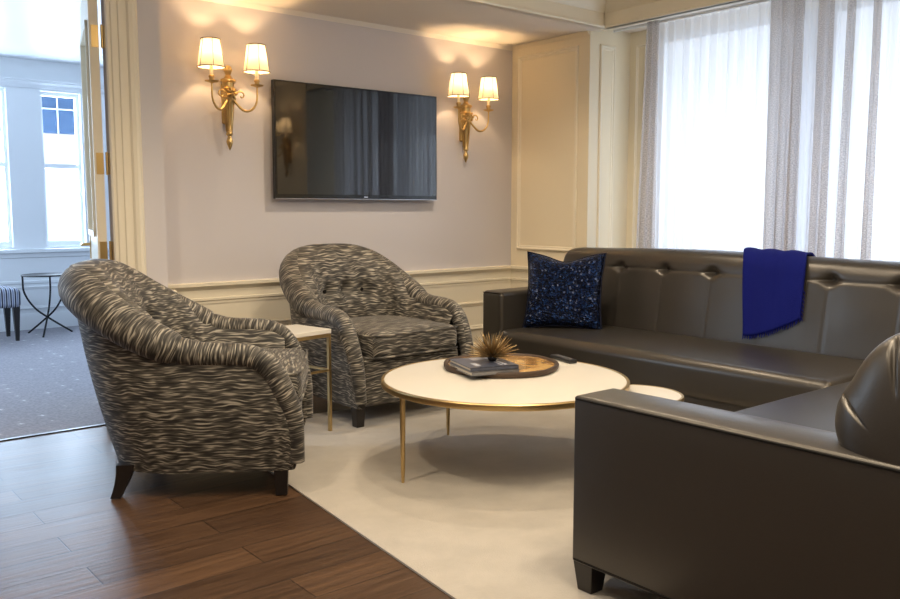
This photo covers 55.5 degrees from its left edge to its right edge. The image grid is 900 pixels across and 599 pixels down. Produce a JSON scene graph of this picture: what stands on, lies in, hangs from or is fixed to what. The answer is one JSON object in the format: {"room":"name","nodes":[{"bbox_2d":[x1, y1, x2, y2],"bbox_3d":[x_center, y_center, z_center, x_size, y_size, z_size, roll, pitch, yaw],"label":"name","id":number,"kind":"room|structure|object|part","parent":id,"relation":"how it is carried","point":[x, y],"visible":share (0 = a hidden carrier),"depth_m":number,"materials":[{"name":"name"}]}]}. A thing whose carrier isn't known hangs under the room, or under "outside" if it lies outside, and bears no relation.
{"room":"living room","nodes":[
{"label":"living room","id":0,"kind":"room"},
{"bbox_2d":[0,0,102,66],"bbox_3d":[-3.251,-2.097,6.116,6.400,0.080,4.340,-5,8,-39],"label":"ceiling","id":1,"kind":"structure","parent":0,"point":[39,30],"depth_m":6.76,"materials":[{"name":"white paint"}]},
{"bbox_2d":[0,57,109,314],"bbox_3d":[-4.555,-0.949,7.827,6.200,2.560,0.160,-5,8,-39],"label":"wall","id":2,"kind":"structure","parent":0,"point":[22,104],"depth_m":8.17,"materials":[{"name":"white paint"}]},
{"bbox_2d":[0,88,11,246],"bbox_3d":[-4.322,-1.229,8.000,0.335,1.480,0.065,-5,8,-39],"label":"window","id":3,"kind":"structure","parent":2,"relation":"in","point":[4,164],"depth_m":8.08,"materials":[{"name":"white paint"}]},
{"bbox_2d":[0,279,58,284],"bbox_3d":[-4.500,-0.127,7.846,6.200,0.040,0.012,-5,8,-39],"label":"trim","id":4,"kind":"structure","parent":2,"relation":"attached to","point":[42,281],"depth_m":8.22,"materials":[{"name":"white paint"}]},
{"bbox_2d":[11,285,64,309],"bbox_3d":[-3.879,-0.031,8.371,0.890,0.220,0.012,-5,8,-39],"label":"trim","id":5,"kind":"structure","parent":2,"relation":"attached to","point":[45,286],"depth_m":8.29,"materials":[{"name":"white paint"}]},
{"bbox_2d":[0,311,78,331],"bbox_3d":[-4.498,0.250,7.882,6.200,0.156,0.020,-5,8,-39],"label":"baseboard","id":6,"kind":"structure","parent":2,"relation":"attached to","point":[28,321],"depth_m":8.30,"materials":[{"name":"white paint"}]},
{"bbox_2d":[0,75,103,93],"bbox_3d":[-4.485,-1.997,7.632,6.200,0.085,0.060,-5,8,-39],"label":"trim","id":7,"kind":"structure","parent":2,"relation":"attached to","point":[5,80],"depth_m":8.12,"materials":[{"name":"white paint"}]},
{"bbox_2d":[0,247,108,258],"bbox_3d":[-4.488,-0.399,7.803,6.200,0.090,0.050,-5,8,-39],"label":"trim","id":8,"kind":"structure","parent":2,"relation":"attached to","point":[81,251],"depth_m":8.27,"materials":[{"name":"white paint"}]},
{"bbox_2d":[40,92,84,245],"bbox_3d":[-3.821,-1.272,8.411,0.365,1.480,0.065,-5,8,-39],"label":"window","id":9,"kind":"structure","parent":2,"relation":"in","point":[74,97],"depth_m":8.45,"materials":[{"name":"white paint"}]},
{"bbox_2d":[101,0,167,286],"bbox_3d":[-1.799,-0.734,4.713,0.285,2.780,0.440,-5,8,-39],"label":"wall","id":10,"kind":"structure","parent":0,"point":[147,10],"depth_m":4.58,"materials":[{"name":"grey paint"}]},
{"bbox_2d":[0,326,452,598],"bbox_3d":[-0.885,0.818,3.457,7.300,0.054,11.500,-5,8,-39],"label":"floor","id":11,"kind":"structure","parent":0,"point":[226,535],"depth_m":3.15,"materials":[{"name":"brown wood"}]},
{"bbox_2d":[0,285,20,340],"bbox_3d":[-4.087,0.119,7.518,0.510,0.491,0.440,-5,8,-39],"label":"stool","id":12,"kind":"object","parent":11,"relation":"on","point":[10,297],"visible":1,"depth_m":7.50,"materials":[{"name":"fabric"}]},
{"bbox_3d":[-4.029,0.183,7.795,0.056,0.306,0.056,-5,8,-39],"label":"leg","id":13,"kind":"part","parent":12,"relation":"part of","materials":[{"name":"black wood"}]},
{"bbox_3d":[-4.087,-0.028,7.503,0.510,0.195,0.440,-5,8,-39],"label":"seat","id":14,"kind":"part","parent":12,"relation":"part of","materials":[{"name":"fabric"}]},
{"bbox_3d":[-3.813,0.211,7.534,0.056,0.306,0.056,-5,8,-39],"label":"leg","id":15,"kind":"part","parent":12,"relation":"part of","materials":[{"name":"black wood"}]},
{"bbox_2d":[21,273,72,336],"bbox_3d":[-3.725,0.045,7.928,0.432,0.563,0.410,-5,8,-39],"label":"accent table","id":16,"kind":"object","parent":11,"relation":"on","point":[49,275],"visible":0.88,"depth_m":7.89,"materials":[{"name":"black metal"}]},
{"bbox_3d":[-3.740,0.051,7.926,0.433,0.551,0.017,2,6,15],"label":"leg","id":17,"kind":"part","parent":16,"relation":"part of","materials":[{"name":"black metal"}]},
{"bbox_3d":[-3.729,0.052,7.915,0.016,0.551,0.433,-2,6,-14],"label":"leg","id":18,"kind":"part","parent":16,"relation":"part of","materials":[{"name":"black metal"}]},
{"bbox_2d":[0,423,105,441],"bbox_3d":[-2.426,0.725,4.141,1.800,0.016,0.025,-5,8,-39],"label":"trim","id":19,"kind":"structure","parent":11,"relation":"on","point":[103,424],"depth_m":4.43,"materials":[{"name":"silver metal"}]},
{"bbox_2d":[58,259,312,498],"bbox_3d":[-1.120,0.292,3.721,0.996,0.937,0.911,-1,6,-6],"label":"armchair","id":20,"kind":"object","parent":11,"relation":"on","point":[181,386],"visible":1,"depth_m":3.36,"materials":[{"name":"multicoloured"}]},
{"bbox_3d":[-1.312,0.724,3.446,0.096,0.135,0.069,-1,6,-6],"label":"leg","id":21,"kind":"part","parent":20,"relation":"part of","materials":[{"name":"black wood"}]},
{"bbox_3d":[-0.683,0.724,3.472,0.060,0.130,0.060,-1,6,-6],"label":"leg","id":22,"kind":"part","parent":20,"relation":"part of","materials":[{"name":"black wood"}]},
{"bbox_2d":[263,348,307,398],"bbox_3d":[-0.972,0.322,3.741,0.670,0.169,0.610,-1,6,-6],"label":"seat cushion","id":23,"kind":"object","parent":20,"relation":"on","point":[294,360],"depth_m":3.70,"materials":[{"name":"grey fabric"}]},
{"bbox_2d":[268,401,663,598],"bbox_3d":[0.457,0.734,4.000,2.350,0.007,2.720,-4,7,-33],"label":"area rug","id":24,"kind":"object","parent":11,"relation":"on","point":[483,509],"visible":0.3,"depth_m":3.47,"materials":[{"name":"beige carpet"}]},
{"bbox_2d":[286,324,331,430],"bbox_3d":[-0.807,0.418,4.410,0.280,0.535,0.280,5,8,40],"label":"side table","id":25,"kind":"object","parent":24,"relation":"on","point":[301,332],"visible":0.41,"depth_m":4.40,"materials":[{"name":"beige stone"}]},
{"bbox_3d":[-0.623,0.432,4.426,0.016,0.504,0.016,5,8,40],"label":"leg","id":26,"kind":"part","parent":25,"relation":"part of","materials":[{"name":"gold metal"}]},
{"bbox_2d":[279,243,473,427],"bbox_3d":[-0.488,0.153,5.012,0.911,0.937,0.996,-5,8,-40],"label":"armchair","id":27,"kind":"object","parent":24,"relation":"on","point":[380,319],"visible":0.91,"depth_m":4.81,"materials":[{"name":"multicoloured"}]},
{"bbox_3d":[-0.486,0.609,4.531,0.060,0.130,0.060,-5,8,-40],"label":"leg","id":28,"kind":"part","parent":27,"relation":"part of","materials":[{"name":"black wood"}]},
{"bbox_2d":[350,315,456,359],"bbox_3d":[-0.391,0.197,4.902,0.610,0.169,0.670,-5,8,-40],"label":"seat cushion","id":29,"kind":"object","parent":27,"relation":"on","point":[380,337],"depth_m":4.68,"materials":[{"name":"grey fabric"}]},
{"bbox_3d":[-0.365,0.400,4.893,0.664,0.259,0.520,-5,8,-40],"label":"seat rail","id":30,"kind":"part","parent":27,"relation":"part of","materials":[{"name":"grey fabric"}]},
{"bbox_2d":[381,358,629,482],"bbox_3d":[0.245,0.545,3.883,1.112,0.393,1.112,-5,8,-39],"label":"coffee table","id":31,"kind":"object","parent":24,"relation":"on","point":[428,382],"visible":0.65,"depth_m":3.66,"materials":[{"name":"beige stone"}]},
{"bbox_3d":[-0.198,0.586,3.587,0.024,0.372,0.024,-5,8,-39],"label":"leg","id":32,"kind":"part","parent":31,"relation":"part of","materials":[{"name":"gold metal"}]},
{"bbox_3d":[-0.010,0.506,4.352,0.024,0.372,0.024,-5,8,-39],"label":"leg","id":33,"kind":"part","parent":31,"relation":"part of","materials":[{"name":"gold metal"}]},
{"bbox_2d":[444,353,558,378],"bbox_3d":[0.253,0.312,4.085,0.553,0.026,0.551,-5,8,-39],"label":"wooden tray","id":34,"kind":"object","parent":31,"relation":"on","point":[530,365],"visible":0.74,"depth_m":4.02,"materials":[{"name":"brown wood"}]},
{"bbox_2d":[449,363,518,376],"bbox_3d":[0.153,0.313,3.932,0.235,0.018,0.260,-3,7,-23],"label":"book","id":35,"kind":"object","parent":34,"relation":"on","point":[490,372],"visible":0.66,"depth_m":3.82,"materials":[{"name":"beige paper"}]},
{"bbox_2d":[450,357,518,371],"bbox_3d":[0.154,0.294,3.940,0.235,0.017,0.255,-2,6,-21],"label":"book","id":36,"kind":"object","parent":35,"relation":"on","point":[473,364],"visible":0.9,"depth_m":3.87,"materials":[{"name":"grey paper"}]},
{"bbox_2d":[469,331,517,360],"bbox_3d":[0.201,0.214,3.959,0.237,0.140,0.256,0,6,3],"label":"ornament","id":37,"kind":"object","parent":36,"relation":"on","point":[497,350],"visible":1,"depth_m":3.94,"materials":[{"name":"gold metal"}]},
{"bbox_2d":[550,354,576,363],"bbox_3d":[0.567,0.295,4.279,0.046,0.020,0.190,-3,7,-23],"label":"remote control","id":38,"kind":"object","parent":31,"relation":"on","point":[554,356],"visible":1,"depth_m":4.25,"materials":[{"name":"black plastic"}]},
{"bbox_2d":[629,384,683,401],"bbox_3d":[0.807,0.582,3.740,0.410,0.348,0.410,-5,8,-39],"label":"table","id":39,"kind":"object","parent":24,"relation":"on","point":[662,392],"visible":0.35,"depth_m":3.77,"materials":[{"name":"beige stone"}]},
{"bbox_2d":[483,247,899,598],"bbox_3d":[1.006,0.282,3.951,2.786,0.902,3.591,-5,8,-39],"label":"sectional sofa","id":40,"kind":"object","parent":24,"relation":"on","point":[776,473],"visible":0.86,"depth_m":2.40,"materials":[{"name":"brown leather"}]},
{"bbox_3d":[0.598,0.180,5.818,0.860,0.541,0.190,-5,8,-39],"label":"armrest","id":41,"kind":"part","parent":40,"relation":"part of","materials":[{"name":"brown leather"}]},
{"bbox_2d":[522,251,606,328],"bbox_3d":[0.732,-0.052,5.501,0.521,0.505,0.223,2,6,18],"label":"throw pillow","id":42,"kind":"object","parent":40,"relation":"on","point":[560,293],"visible":0.99,"depth_m":5.43,"materials":[{"name":"blue fabric"}]},
{"bbox_3d":[0.424,0.832,2.586,0.074,0.092,0.074,-5,8,-39],"label":"leg","id":43,"kind":"part","parent":40,"relation":"part of","materials":[{"name":"black wood"}]},
{"bbox_3d":[1.272,0.347,4.859,0.735,0.220,2.185,-5,8,-39],"label":"seat","id":44,"kind":"part","parent":40,"relation":"part of","materials":[{"name":"brown leather"}]},
{"bbox_3d":[1.961,0.154,4.730,0.309,0.810,3.500,-5,8,-39],"label":"backrest","id":45,"kind":"part","parent":40,"relation":"part of","materials":[{"name":"brown leather"}]},
{"bbox_3d":[0.786,0.568,2.196,0.180,0.523,1.100,-5,8,-39],"label":"armrest","id":46,"kind":"part","parent":40,"relation":"part of","materials":[{"name":"brown leather"}]},
{"bbox_2d":[742,247,814,339],"bbox_3d":[1.864,-0.030,4.837,0.349,0.515,0.435,-5,8,-39],"label":"throw blanket","id":47,"kind":"object","parent":40,"relation":"on","point":[773,280],"visible":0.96,"depth_m":4.75,"materials":[{"name":"blue fabric"}]},
{"bbox_3d":[1.624,0.523,3.176,2.345,0.220,0.865,-5,8,-39],"label":"seat","id":48,"kind":"part","parent":40,"relation":"part of","materials":[{"name":"brown leather"}]},
{"bbox_3d":[1.074,0.216,1.903,0.283,0.325,0.371,-5,8,-39],"label":"backrest","id":49,"kind":"part","parent":40,"relation":"part of","materials":[{"name":"brown leather"}]},
{"bbox_2d":[158,0,511,283],"bbox_3d":[-0.674,-0.852,5.842,2.895,2.780,0.120,-5,8,-39],"label":"wall","id":50,"kind":"structure","parent":0,"point":[224,222],"depth_m":5.50,"materials":[{"name":"grey paint"}]},
{"bbox_2d":[197,37,270,149],"bbox_3d":[-1.286,-1.203,5.074,0.450,0.627,0.219,-5,8,-39],"label":"wall sconce","id":51,"kind":"object","parent":50,"relation":"attached to","point":[210,57],"visible":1,"depth_m":5.07,"materials":[{"name":"gold metal"}]},
{"bbox_3d":[-1.379,-1.422,4.937,0.156,0.159,0.156,-5,8,-39],"label":"lamp shade","id":52,"kind":"part","parent":51,"relation":"part of","materials":[{"name":"fabric"}]},
{"bbox_3d":[-1.379,-1.421,4.937,0.162,0.164,0.162,-5,8,-39],"label":"shade trim","id":53,"kind":"part","parent":51,"relation":"part of","materials":[{"name":"brown"}]},
{"bbox_3d":[-1.342,-1.206,5.007,0.079,0.196,0.199,5,8,38],"label":"arm","id":54,"kind":"part","parent":51,"relation":"part of","materials":[{"name":"gold metal"}]},
{"bbox_3d":[-1.347,-1.177,5.151,0.056,0.240,0.028,-5,8,-39],"label":"wall plate","id":55,"kind":"part","parent":51,"relation":"part of","materials":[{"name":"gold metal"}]},
{"bbox_3d":[-1.211,-1.217,5.114,0.199,0.196,0.079,-3,7,-27],"label":"arm","id":56,"kind":"part","parent":51,"relation":"part of","materials":[{"name":"gold metal"}]},
{"bbox_3d":[-1.157,-1.441,5.119,0.156,0.159,0.156,-5,8,-39],"label":"lamp shade","id":57,"kind":"part","parent":51,"relation":"part of","materials":[{"name":"fabric"}]},
{"bbox_3d":[-1.157,-1.440,5.119,0.162,0.164,0.162,-5,8,-39],"label":"shade trim","id":58,"kind":"part","parent":51,"relation":"part of","materials":[{"name":"brown"}]},
{"bbox_2d":[273,318,291,324],"bbox_3d":[-1.356,0.258,5.300,0.860,0.215,0.016,-5,8,-39],"label":"trim","id":59,"kind":"structure","parent":50,"relation":"attached to","point":[282,321],"depth_m":5.53,"materials":[{"name":"beige paint"}]},
{"bbox_2d":[168,265,510,303],"bbox_3d":[-0.624,-0.110,5.859,2.895,0.131,0.036,-5,8,-39],"label":"trim","id":60,"kind":"structure","parent":50,"relation":"attached to","point":[255,289],"depth_m":5.44,"materials":[{"name":"beige paint"}]},
{"bbox_2d":[271,79,436,199],"bbox_3d":[-0.613,-1.039,5.743,1.289,0.732,0.077,-5,8,-39],"label":"television","id":61,"kind":"object","parent":50,"relation":"attached to","point":[329,141],"visible":1,"depth_m":5.67,"materials":[{"name":"black"}]},
{"bbox_3d":[-0.591,-0.674,5.753,1.289,0.004,0.005,-5,8,-39],"label":"trim","id":62,"kind":"part","parent":61,"relation":"part of","materials":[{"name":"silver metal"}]},
{"bbox_2d":[201,282,510,342],"bbox_3d":[-0.634,0.227,5.907,2.895,0.580,0.003,-5,8,-39],"label":"trim","id":63,"kind":"structure","parent":50,"relation":"attached to","point":[271,309],"depth_m":6.27,"materials":[{"name":"beige paint"}]},
{"bbox_2d":[202,0,511,50],"bbox_3d":[-0.628,-1.836,5.683,2.895,0.027,0.024,-5,8,-39],"label":"trim","id":64,"kind":"structure","parent":50,"relation":"attached to","point":[227,2],"depth_m":5.68,"materials":[{"name":"beige paint"}]},
{"bbox_2d":[458,301,482,329],"bbox_3d":[0.141,0.129,6.527,0.800,0.215,0.016,-5,8,-39],"label":"trim","id":65,"kind":"structure","parent":50,"relation":"attached to","point":[479,303],"depth_m":6.56,"materials":[{"name":"beige paint"}]},
{"bbox_2d":[447,72,499,161],"bbox_3d":[0.155,-1.316,6.257,0.450,0.627,0.219,-5,8,-39],"label":"wall sconce","id":66,"kind":"object","parent":50,"relation":"attached to","point":[458,85],"visible":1,"depth_m":6.25,"materials":[{"name":"gold metal"}]},
{"bbox_3d":[0.062,-1.535,6.120,0.156,0.159,0.156,-5,8,-39],"label":"lamp shade","id":67,"kind":"part","parent":66,"relation":"part of","materials":[{"name":"fabric"}]},
{"bbox_3d":[0.062,-1.535,6.120,0.162,0.164,0.162,-5,8,-39],"label":"shade trim","id":68,"kind":"part","parent":66,"relation":"part of","materials":[{"name":"brown"}]},
{"bbox_3d":[0.100,-1.320,6.190,0.079,0.196,0.199,5,8,38],"label":"arm","id":69,"kind":"part","parent":66,"relation":"part of","materials":[{"name":"gold metal"}]},
{"bbox_3d":[0.094,-1.291,6.333,0.056,0.240,0.028,-5,8,-39],"label":"wall plate","id":70,"kind":"part","parent":66,"relation":"part of","materials":[{"name":"gold metal"}]},
{"bbox_3d":[0.231,-1.331,6.297,0.199,0.196,0.079,-3,7,-27],"label":"arm","id":71,"kind":"part","parent":66,"relation":"part of","materials":[{"name":"gold metal"}]},
{"bbox_3d":[0.284,-1.554,6.301,0.156,0.159,0.156,-5,8,-39],"label":"lamp shade","id":72,"kind":"part","parent":66,"relation":"part of","materials":[{"name":"fabric"}]},
{"bbox_3d":[0.284,-1.554,6.301,0.162,0.164,0.162,-5,8,-39],"label":"shade trim","id":73,"kind":"part","parent":66,"relation":"part of","materials":[{"name":"brown"}]},
{"bbox_2d":[236,0,602,45],"bbox_3d":[-1.890,-1.823,4.090,6.900,0.275,0.905,-5,8,-39],"label":"ceiling","id":74,"kind":"structure","parent":0,"point":[455,18],"depth_m":5.62,"materials":[{"name":"beige paint"}]},
{"bbox_2d":[511,29,630,265],"bbox_3d":[0.887,-0.933,6.613,0.500,2.780,0.910,-5,8,-39],"label":"wall","id":75,"kind":"structure","parent":0,"point":[548,82],"depth_m":6.30,"materials":[{"name":"beige paint"}]},
{"bbox_2d":[511,265,527,282],"bbox_3d":[0.719,-0.175,6.474,0.036,0.131,0.790,-5,8,-39],"label":"trim","id":76,"kind":"structure","parent":75,"relation":"attached to","point":[519,274],"depth_m":6.69,"materials":[{"name":"beige paint"}]},
{"bbox_2d":[511,282,527,287],"bbox_3d":[0.732,0.163,6.520,0.003,0.580,0.790,-5,8,-39],"label":"trim","id":77,"kind":"structure","parent":75,"relation":"attached to","point":[513,284],"depth_m":6.73,"materials":[{"name":"beige paint"}]},
{"bbox_2d":[463,0,606,28],"bbox_3d":[-1.565,-1.782,3.683,6.880,0.279,0.160,-5,8,-39],"label":"trim","id":78,"kind":"structure","parent":75,"relation":"attached to","point":[582,12],"depth_m":5.64,"materials":[{"name":"beige paint"}]},
{"bbox_2d":[516,45,578,251],"bbox_3d":[0.715,-1.101,6.397,0.016,1.470,0.615,-5,8,-39],"label":"trim","id":79,"kind":"structure","parent":75,"relation":"attached to","point":[572,48],"depth_m":6.40,"materials":[{"name":"beige paint"}]},
{"bbox_2d":[512,31,589,50],"bbox_3d":[0.722,-1.901,6.299,0.024,0.027,0.785,-5,8,-39],"label":"trim","id":80,"kind":"structure","parent":75,"relation":"attached to","point":[584,33],"depth_m":6.27,"materials":[{"name":"beige paint"}]},
{"bbox_2d":[596,44,615,247],"bbox_3d":[1.133,-1.083,6.199,0.165,1.475,0.014,-5,8,-39],"label":"trim","id":81,"kind":"structure","parent":75,"relation":"attached to","point":[602,47],"depth_m":6.19,"materials":[{"name":"beige paint"}]},
{"bbox_2d":[626,30,646,247],"bbox_3d":[2.160,-0.762,5.464,0.132,2.680,2.560,-5,8,-39],"label":"trim","id":82,"kind":"structure","parent":75,"relation":"in","point":[636,38],"depth_m":6.30,"materials":[{"name":"beige paint"}]},
{"bbox_2d":[595,0,750,31],"bbox_3d":[1.824,-1.916,5.051,0.060,0.260,2.500,-5,8,-39],"label":"trim","id":83,"kind":"structure","parent":75,"relation":"attached to","point":[731,3],"depth_m":5.54,"materials":[{"name":"beige paint"}]},
{"bbox_2d":[604,0,743,28],"bbox_3d":[3.138,-1.746,3.340,0.160,0.279,6.615,-5,8,-39],"label":"trim","id":84,"kind":"structure","parent":75,"relation":"attached to","point":[618,13],"depth_m":5.64,"materials":[{"name":"beige paint"}]},
{"bbox_2d":[613,0,770,32],"bbox_3d":[1.949,-1.818,5.178,0.020,0.020,2.440,-5,8,-39],"label":"trim","id":85,"kind":"structure","parent":75,"relation":"attached to","point":[756,1],"depth_m":5.57,"materials":[{"name":"white paint"}]},
{"bbox_2d":[636,20,658,247],"bbox_3d":[1.354,-0.707,5.991,0.065,2.400,0.200,-5,8,-39],"label":"drape","id":86,"kind":"object","parent":85,"relation":"hanging from","point":[645,238],"visible":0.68,"depth_m":5.92,"materials":[{"name":"grey fabric"}]},
{"bbox_2d":[763,0,804,250],"bbox_3d":[2.003,-0.625,5.205,0.077,2.400,0.229,-5,8,-39],"label":"drape","id":87,"kind":"object","parent":85,"relation":"hanging from","point":[787,16],"visible":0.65,"depth_m":5.15,"materials":[{"name":"grey fabric"}]},
{"bbox_2d":[808,0,834,256],"bbox_3d":[2.159,-0.604,5.011,0.044,2.400,0.099,-3,7,-28],"label":"drape","id":88,"kind":"object","parent":85,"relation":"hanging from","point":[826,13],"visible":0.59,"depth_m":4.97,"materials":[{"name":"grey fabric"}]},
{"bbox_2d":[834,0,856,257],"bbox_3d":[2.251,-0.593,4.906,0.043,2.400,0.062,-5,8,-39],"label":"drape","id":89,"kind":"object","parent":85,"relation":"hanging from","point":[851,7],"visible":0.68,"depth_m":4.87,"materials":[{"name":"grey fabric"}]},
{"bbox_2d":[860,0,882,259],"bbox_3d":[2.346,-0.582,4.795,0.037,2.400,0.062,-5,8,-39],"label":"drape","id":90,"kind":"object","parent":85,"relation":"hanging from","point":[867,219],"visible":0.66,"depth_m":4.75,"materials":[{"name":"grey fabric"}]},
{"bbox_2d":[613,0,768,32],"bbox_3d":[1.983,-1.870,5.194,0.360,0.060,2.510,-5,8,-39],"label":"rail","id":91,"kind":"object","parent":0,"point":[645,27],"depth_m":5.83,"materials":[{"name":"white metal"}]},
{"bbox_2d":[655,0,818,251],"bbox_3d":[1.797,-0.667,5.610,0.081,2.400,1.192,-5,8,-39],"label":"sheer curtain","id":92,"kind":"object","parent":91,"relation":"hanging from","point":[713,68],"visible":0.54,"depth_m":5.59,"materials":[{"name":"white fabric"}]},
{"bbox_2d":[825,0,899,260],"bbox_3d":[2.473,-0.582,4.794,0.080,2.400,0.908,-5,8,-39],"label":"sheer curtain","id":93,"kind":"object","parent":91,"relation":"hanging from","point":[885,246],"visible":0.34,"depth_m":4.87,"materials":[{"name":"white fabric"}]},
{"label":"outside","id":94,"kind":"structure","parent":0,"visible":0},
{"bbox_2d":[0,96,74,134],"bbox_3d":[-4.425,-2.226,8.957,3.000,0.935,0.065,-5,8,-39],"label":"canopy","id":95,"kind":"object","parent":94,"point":[57,113],"visible":0.04,"depth_m":9.15,"materials":[{"name":"blue"}]},
{"bbox_3d":[-3.247,-0.591,3.345,3.700,2.780,0.160,-5,8,-39],"label":"wall","id":96,"kind":"structure","parent":0,"visible":0},
{"bbox_2d":[80,0,113,259],"bbox_3d":[-2.010,-0.533,4.823,0.109,2.333,0.848,-3,7,-27],"label":"door","id":97,"kind":"structure","parent":96,"relation":"in","point":[89,39],"depth_m":4.47,"materials":[{"name":"beige paint"}]},
{"bbox_3d":[-2.177,-0.314,5.120,0.060,0.140,0.119,-3,7,-26],"label":"handle","id":98,"kind":"part","parent":97,"relation":"part of","materials":[{"name":"gold metal"}]},
{"bbox_3d":[-2.019,-0.535,4.828,0.028,1.904,0.634,-3,7,-25],"label":"panel moulding","id":99,"kind":"part","parent":97,"relation":"part of","materials":[{"name":"beige paint"}]},
{"bbox_2d":[103,0,146,275],"bbox_3d":[-1.691,-0.542,4.506,0.164,2.440,0.045,-5,8,-39],"label":"trim","id":100,"kind":"structure","parent":96,"relation":"attached to","point":[120,16],"depth_m":4.46,"materials":[{"name":"beige paint"}]}
]}

